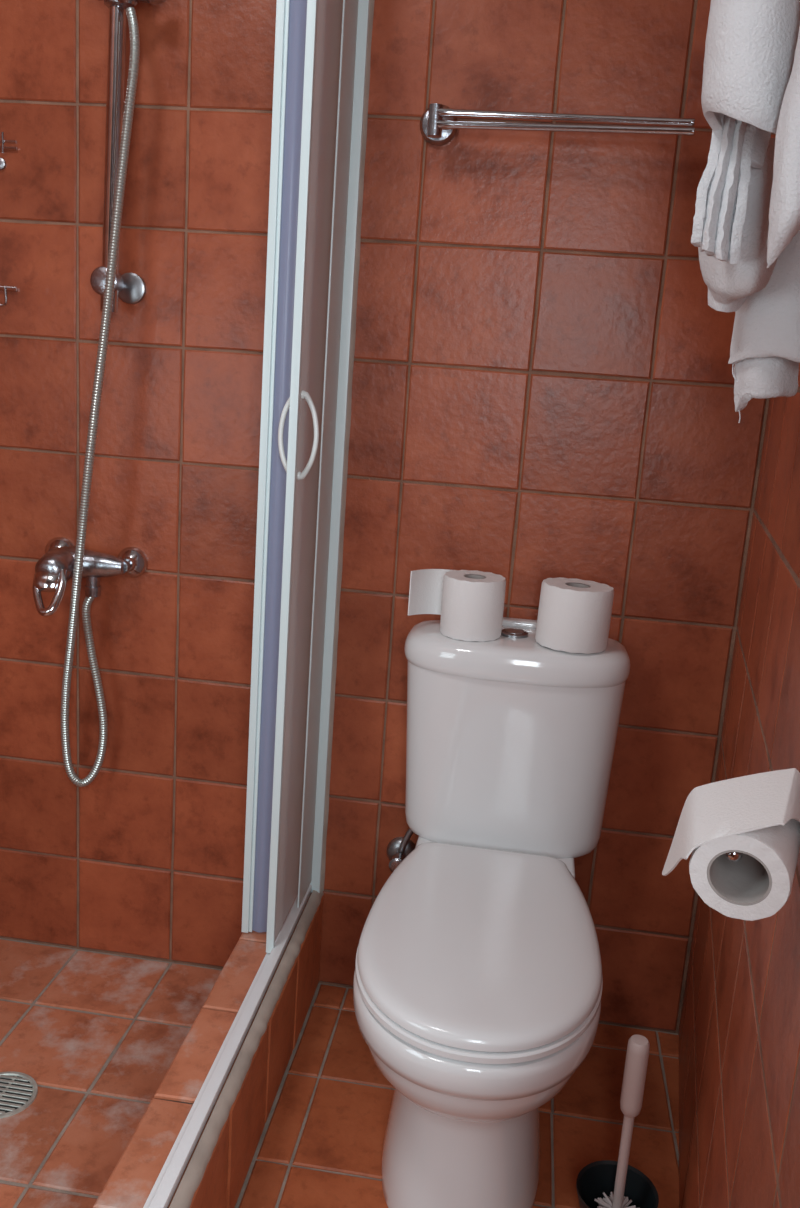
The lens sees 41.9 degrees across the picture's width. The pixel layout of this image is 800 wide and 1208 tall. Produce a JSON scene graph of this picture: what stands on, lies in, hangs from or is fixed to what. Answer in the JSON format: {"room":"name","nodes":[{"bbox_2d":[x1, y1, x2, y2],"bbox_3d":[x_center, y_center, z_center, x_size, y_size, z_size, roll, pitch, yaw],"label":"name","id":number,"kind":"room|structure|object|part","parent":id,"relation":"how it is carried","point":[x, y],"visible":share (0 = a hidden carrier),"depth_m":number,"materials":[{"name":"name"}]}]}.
{"room":"bathroom","nodes":[
{"label":"bathroom","id":0,"kind":"room"},
{"bbox_2d":[0,938,678,1207],"bbox_3d":[-0.159,1.052,0.982,2.080,0.104,2.520,6,13,7],"label":"floor","id":1,"kind":"structure","parent":0,"point":[98,1034],"depth_m":1.76,"materials":[{"name":"tile"}]},
{"bbox_2d":[0,1071,37,1118],"bbox_3d":[-0.648,0.799,1.704,0.110,0.004,0.110,6,13,7],"label":"floor drain","id":2,"kind":"object","parent":1,"relation":"on","point":[18,1090],"visible":1,"depth_m":1.71,"materials":[{"name":"metal"}]},
{"bbox_2d":[93,890,322,1207],"bbox_3d":[-0.360,0.881,0.973,0.115,0.207,2.240,6,13,7],"label":"shower curb","id":3,"kind":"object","parent":1,"relation":"on","point":[214,1175],"depth_m":1.53,"materials":[{"name":"tile"}]},
{"bbox_2d":[143,0,374,1207],"bbox_3d":[-0.282,-0.198,0.752,0.111,2.018,2.190,6,13,7],"label":"shower enclosure","id":4,"kind":"object","parent":3,"relation":"on","point":[322,57],"visible":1,"depth_m":1.70,"materials":[{"name":"white metal"}]},
{"bbox_3d":[-0.178,-0.378,1.642,0.054,1.976,0.009,6,13,7],"label":"panel","id":5,"kind":"part","parent":4,"relation":"part of","materials":[{"name":"clear glass"}]},
{"bbox_3d":[-0.175,-0.263,1.627,0.029,0.140,0.014,2,13,-9],"label":"handle","id":6,"kind":"part","parent":4,"relation":"part of","materials":[{"name":"white plastic"}]},
{"bbox_3d":[-0.141,-0.261,1.627,0.029,0.140,0.014,9,14,23],"label":"handle","id":7,"kind":"part","parent":4,"relation":"part of","materials":[{"name":"white plastic"}]},
{"bbox_3d":[-0.138,-0.399,1.683,0.003,1.980,0.220,6,13,7],"label":"panel","id":8,"kind":"part","parent":4,"relation":"part of","materials":[{"name":"white plastic"}]},
{"bbox_3d":[-0.112,-0.415,1.746,0.003,1.970,0.110,6,13,7],"label":"panel","id":9,"kind":"part","parent":4,"relation":"part of","materials":[{"name":"clear glass"}]},
{"bbox_2d":[353,617,629,1207],"bbox_3d":[0.139,0.477,1.603,0.382,0.781,0.692,6,13,7],"label":"toilet","id":10,"kind":"object","parent":1,"relation":"on","point":[478,980],"visible":0.96,"depth_m":1.54,"materials":[{"name":"white ceramic"}]},
{"bbox_2d":[408,569,505,641],"bbox_3d":[0.104,-0.002,1.756,0.145,0.100,0.106,13,15,33],"label":"toilet roll","id":11,"kind":"object","parent":10,"relation":"on","point":[469,603],"visible":1,"depth_m":1.71,"materials":[{"name":"white paper"}]},
{"bbox_3d":[0.112,0.680,1.621,0.348,0.374,0.632,6,13,7],"label":"bowl","id":12,"kind":"part","parent":10,"relation":"part of","materials":[{"name":"white ceramic"}]},
{"bbox_3d":[0.119,0.475,1.514,0.340,0.039,0.498,6,13,7],"label":"seat","id":13,"kind":"part","parent":10,"relation":"part of","materials":[{"name":"white plastic"}]},
{"bbox_2d":[415,836,574,878],"bbox_3d":[0.166,0.432,1.830,0.272,0.032,0.170,6,13,7],"label":"toilet hinge","id":14,"kind":"object","parent":10,"relation":"attached to","point":[567,857],"depth_m":1.78,"materials":[{"name":"white plastic"}]},
{"bbox_3d":[0.185,0.260,1.806,0.370,0.320,0.175,6,13,7],"label":"tank","id":15,"kind":"part","parent":10,"relation":"part of","materials":[{"name":"white ceramic"}]},
{"bbox_3d":[0.197,0.081,1.766,0.382,0.053,0.194,6,13,7],"label":"tank lid","id":16,"kind":"part","parent":10,"relation":"part of","materials":[{"name":"white ceramic"}]},
{"bbox_2d":[535,577,613,653],"bbox_3d":[0.287,0.018,1.719,0.120,0.105,0.120,6,13,7],"label":"toilet roll","id":17,"kind":"object","parent":10,"relation":"on","point":[574,615],"visible":1,"depth_m":1.67,"materials":[{"name":"white paper"}]},
{"bbox_2d":[576,1160,658,1207],"bbox_3d":[0.302,0.869,1.478,0.114,0.095,0.114,6,13,7],"label":"brush holder","id":18,"kind":"object","parent":1,"relation":"on","point":[596,1178],"visible":0.84,"depth_m":1.51,"materials":[{"name":"black plastic"}]},
{"bbox_2d":[595,1035,649,1207],"bbox_3d":[0.311,0.741,1.439,0.064,0.323,0.066,6,13,7],"label":"toilet brush","id":19,"kind":"object","parent":18,"relation":"in","point":[637,1055],"visible":1,"depth_m":1.41,"materials":[{"name":"beige plastic"}]},
{"bbox_2d":[0,0,775,1033],"bbox_3d":[-0.068,-0.515,1.837,1.840,2.780,0.104,6,13,7],"label":"wall","id":20,"kind":"structure","parent":0,"point":[543,379],"depth_m":1.82,"materials":[{"name":"tile"}]},
{"bbox_2d":[0,285,16,306],"bbox_3d":[-0.772,-0.546,1.842,0.232,0.035,0.064,6,13,7],"label":"wire shelf","id":21,"kind":"object","parent":20,"relation":"attached to","point":[5,289],"visible":1,"depth_m":1.80,"materials":[{"name":"silver metal"}]},
{"bbox_3d":[-0.771,-0.560,1.840,0.232,0.006,0.062,6,13,7],"label":"wire frame","id":22,"kind":"part","parent":21,"relation":"part of","materials":[{"name":"silver metal"}]},
{"bbox_2d":[0,132,17,169],"bbox_3d":[-0.754,-0.778,1.789,0.236,0.050,0.065,6,13,7],"label":"wire shelf","id":23,"kind":"object","parent":20,"relation":"attached to","point":[2,141],"visible":1,"depth_m":1.80,"materials":[{"name":"silver metal"}]},
{"bbox_3d":[-0.754,-0.788,1.788,0.236,0.006,0.062,6,13,7],"label":"wire frame","id":24,"kind":"part","parent":23,"relation":"part of","materials":[{"name":"silver metal"}]},
{"bbox_2d":[32,537,147,616],"bbox_3d":[-0.577,-0.047,1.871,0.198,0.111,0.168,6,13,7],"label":"shower mixer","id":25,"kind":"object","parent":20,"relation":"attached to","point":[53,570],"visible":0.99,"depth_m":1.87,"materials":[{"name":"silver metal"}]},
{"bbox_3d":[-0.616,-0.026,1.832,0.066,0.084,0.075,6,13,7],"label":"lever","id":26,"kind":"part","parent":25,"relation":"part of","materials":[{"name":"silver metal"}]},
{"bbox_2d":[85,577,100,596],"bbox_3d":[-0.558,-0.034,1.902,0.029,0.038,0.029,6,13,7],"label":"outlet","id":27,"kind":"object","parent":25,"relation":"attached to","point":[92,587],"depth_m":1.89,"materials":[{"name":"silver metal"}]},
{"bbox_2d":[60,7,139,786],"bbox_3d":[-0.532,-0.295,1.808,0.137,1.343,0.086,14,16,37],"label":"shower hose","id":28,"kind":"object","parent":25,"relation":"attached to","point":[133,72],"visible":1,"depth_m":1.77,"materials":[{"name":"grey metal"}]},
{"bbox_2d":[90,0,165,312],"bbox_3d":[-0.444,-0.819,1.720,0.121,0.660,0.097,6,13,7],"label":"shower rail","id":29,"kind":"object","parent":20,"relation":"attached to","point":[130,288],"visible":0.79,"depth_m":1.72,"materials":[{"name":"silver metal"}]},
{"bbox_3d":[-0.468,-0.820,1.718,0.046,0.660,0.030,6,13,7],"label":"rod","id":30,"kind":"part","parent":29,"relation":"part of","materials":[{"name":"silver metal"}]},
{"bbox_3d":[-0.470,-0.551,1.826,0.052,0.052,0.012,6,13,7],"label":"wall plate","id":31,"kind":"part","parent":29,"relation":"part of","materials":[{"name":"metal"}]},
{"bbox_2d":[387,828,415,871],"bbox_3d":[0.011,0.444,1.946,0.078,0.127,0.069,6,13,7],"label":"angle valve","id":32,"kind":"object","parent":20,"relation":"attached to","point":[398,848],"visible":0.61,"depth_m":1.95,"materials":[{"name":"metal"}]},
{"bbox_3d":[-0.002,0.479,1.948,0.032,0.032,0.053,6,13,7],"label":"knob","id":33,"kind":"part","parent":32,"relation":"part of","materials":[{"name":"silver metal"}]},
{"bbox_2d":[420,103,694,145],"bbox_3d":[0.240,-0.754,1.644,0.434,0.062,0.069,6,13,10],"label":"towel rail","id":34,"kind":"object","parent":20,"relation":"attached to","point":[439,124],"visible":1,"depth_m":1.62,"materials":[{"name":"silver metal"}]},
{"bbox_3d":[0.058,-0.767,1.668,0.023,0.046,0.052,6,13,7],"label":"hinge post","id":35,"kind":"part","parent":34,"relation":"part of","materials":[{"name":"silver metal"}]},
{"bbox_2d":[678,363,799,1207],"bbox_3d":[0.468,-0.275,0.945,0.101,2.780,1.740,7,13,13],"label":"wall","id":36,"kind":"structure","parent":0,"point":[739,1033],"depth_m":1.23,"materials":[{"name":"tile"}]},
{"bbox_2d":[725,852,741,861],"bbox_3d":[0.302,0.173,0.866,0.140,0.048,0.044,-6,16,-38],"label":"holder","id":37,"kind":"object","parent":36,"relation":"attached to","point":[732,856],"visible":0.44,"depth_m":0.81,"materials":[{"name":"silver metal"}]},
{"bbox_2d":[662,768,799,920],"bbox_3d":[0.267,0.198,0.859,0.115,0.129,0.105,10,14,26],"label":"toilet roll","id":38,"kind":"object","parent":37,"relation":"on","point":[755,816],"visible":1,"depth_m":0.83,"materials":[{"name":"white paper"}]},
{"bbox_2d":[701,0,799,168],"bbox_3d":[0.343,-0.545,1.004,0.100,0.220,0.120,2,13,-9],"label":"bath towel","id":39,"kind":"object","parent":36,"relation":"hanging from","point":[750,45],"visible":0.85,"depth_m":0.96,"materials":[{"name":"white fabric"}]},
{"bbox_2d":[691,113,755,263],"bbox_3d":[0.329,-0.430,1.068,0.053,0.159,0.050,6,13,7],"label":"hand towel","id":40,"kind":"object","parent":39,"relation":"hanging from","point":[722,190],"visible":0.88,"depth_m":1.05,"materials":[{"name":"white fabric"}]},
{"bbox_2d":[698,138,777,303],"bbox_3d":[0.373,-0.408,1.121,0.062,0.166,0.101,0,13,-16],"label":"folded towel","id":41,"kind":"object","parent":39,"relation":"hanging from","point":[727,283],"visible":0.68,"depth_m":1.09,"materials":[{"name":"white fabric"}]},
{"bbox_2d":[708,287,747,311],"bbox_3d":[0.371,-0.359,1.172,0.048,0.064,0.033,-1,14,-21],"label":"cloth","id":42,"kind":"object","parent":41,"relation":"hanging from","point":[733,306],"visible":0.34,"depth_m":1.17,"materials":[{"name":"white fabric"}]},
{"bbox_2d":[728,230,799,422],"bbox_3d":[0.436,-0.338,1.182,0.121,0.271,0.061,10,14,23],"label":"towel","id":43,"kind":"object","parent":36,"relation":"hanging from","point":[765,342],"visible":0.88,"depth_m":1.18,"materials":[{"name":"white fabric"}]},
{"bbox_2d":[767,27,799,267],"bbox_3d":[0.369,-0.438,0.937,0.073,0.265,0.044,-8,17,-42],"label":"towel","id":44,"kind":"object","parent":36,"relation":"hanging from","point":[784,210],"visible":1,"depth_m":0.93,"materials":[{"name":"white fabric"}]}
]}

